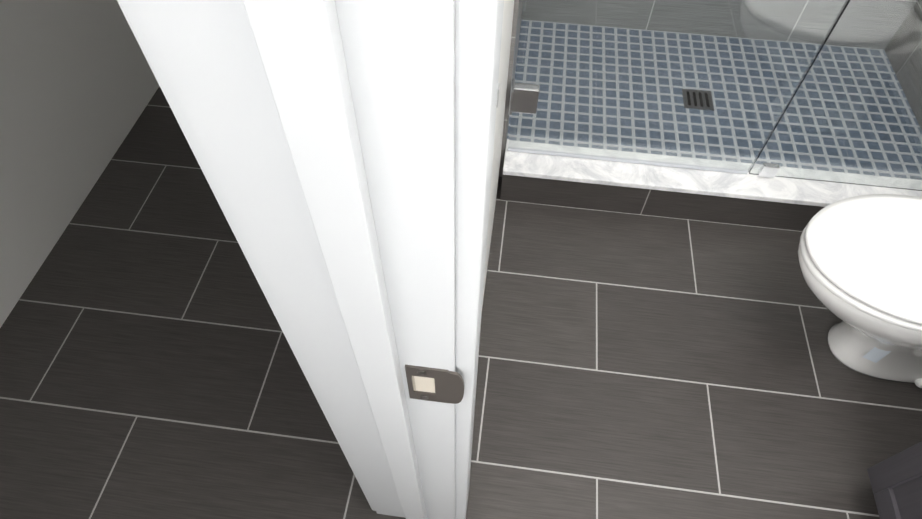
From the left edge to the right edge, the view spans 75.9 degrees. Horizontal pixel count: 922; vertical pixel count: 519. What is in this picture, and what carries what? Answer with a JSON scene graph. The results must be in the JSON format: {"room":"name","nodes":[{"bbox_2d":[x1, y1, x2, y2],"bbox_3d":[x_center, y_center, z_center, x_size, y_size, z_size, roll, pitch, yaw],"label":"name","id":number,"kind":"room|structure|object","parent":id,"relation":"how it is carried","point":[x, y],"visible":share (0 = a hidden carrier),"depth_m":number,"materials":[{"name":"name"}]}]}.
{"room":"bathroom","nodes":[
{"label":"bathroom","id":0,"kind":"room"},
{"bbox_2d":[0,0,158,327],"bbox_3d":[-1.477,-0.278,0.474,0.190,2.600,4.495,6,55,4],"label":"wall","id":1,"kind":"structure","parent":0,"point":[79,85],"depth_m":1.82,"materials":[{"name":"white paint"}]},
{"bbox_2d":[0,86,921,518],"bbox_3d":[0.152,0.683,1.463,3.116,0.100,4.495,6,55,4],"label":"floor","id":2,"kind":"structure","parent":0,"point":[634,366],"depth_m":1.64,"materials":[{"name":"grey tile"}]},
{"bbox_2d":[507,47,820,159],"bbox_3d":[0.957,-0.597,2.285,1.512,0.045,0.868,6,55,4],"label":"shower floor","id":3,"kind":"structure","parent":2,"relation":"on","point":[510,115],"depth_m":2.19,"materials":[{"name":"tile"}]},
{"bbox_2d":[500,139,921,230],"bbox_3d":[0.892,-0.221,1.954,1.508,0.150,0.150,6,55,4],"label":"shower curb","id":4,"kind":"object","parent":2,"relation":"on","point":[747,199],"visible":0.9,"depth_m":1.91,"materials":[{"name":"white stone"}]},
{"bbox_2d":[508,0,921,190],"bbox_3d":[0.902,-0.822,1.135,1.508,1.878,0.127,6,55,4],"label":"shower enclosure","id":5,"kind":"object","parent":4,"relation":"on","point":[710,85],"visible":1,"depth_m":1.65,"materials":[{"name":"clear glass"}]},
{"bbox_2d":[798,194,921,387],"bbox_3d":[1.197,0.044,1.401,0.787,0.753,0.446,6,55,4],"label":"toilet","id":6,"kind":"object","parent":2,"relation":"on","point":[860,259],"visible":1,"depth_m":1.37,"materials":[{"name":"white ceramic"}]},
{"bbox_2d":[867,441,921,518],"bbox_3d":[1.116,1.082,0.603,0.613,0.860,1.834,6,55,4],"label":"bathroom vanity","id":7,"kind":"object","parent":2,"relation":"on","point":[896,482],"visible":1,"depth_m":1.22,"materials":[{"name":"black wood"}]},
{"bbox_2d":[482,0,513,305],"bbox_3d":[-0.099,-0.125,0.378,0.190,2.600,4.115,6,55,4],"label":"wall","id":8,"kind":"structure","parent":0,"point":[508,9],"depth_m":1.45,"materials":[{"name":"white paint"}]},
{"bbox_2d":[117,0,503,518],"bbox_3d":[-0.150,0.356,0.341,0.230,2.105,0.990,6,55,4],"label":"door frame","id":9,"kind":"structure","parent":8,"relation":"attached to","point":[342,150],"depth_m":0.45,"materials":[{"name":"white paint"}]},
{"bbox_2d":[405,365,463,403],"bbox_3d":[-0.032,0.161,0.751,0.073,0.100,0.004,6,55,4],"label":"strike plate","id":10,"kind":"object","parent":9,"relation":"attached to","point":[435,384],"visible":0.94,"depth_m":0.75,"materials":[{"name":"grey metal"}]},
{"bbox_2d":[496,83,499,107],"bbox_3d":[0.032,-0.160,0.704,0.016,0.118,0.165,6,55,4],"label":"light switch","id":11,"kind":"object","parent":8,"relation":"attached to","point":[498,94],"visible":0.04,"depth_m":0.73,"materials":[{"name":"white plastic"}]},
{"bbox_2d":[499,0,522,176],"bbox_3d":[0.208,-1.322,1.404,0.012,2.310,0.898,6,55,4],"label":"wall tile","id":12,"kind":"structure","parent":8,"relation":"attached to","point":[517,12],"depth_m":1.81,"materials":[{"name":"white tile"}]}
]}

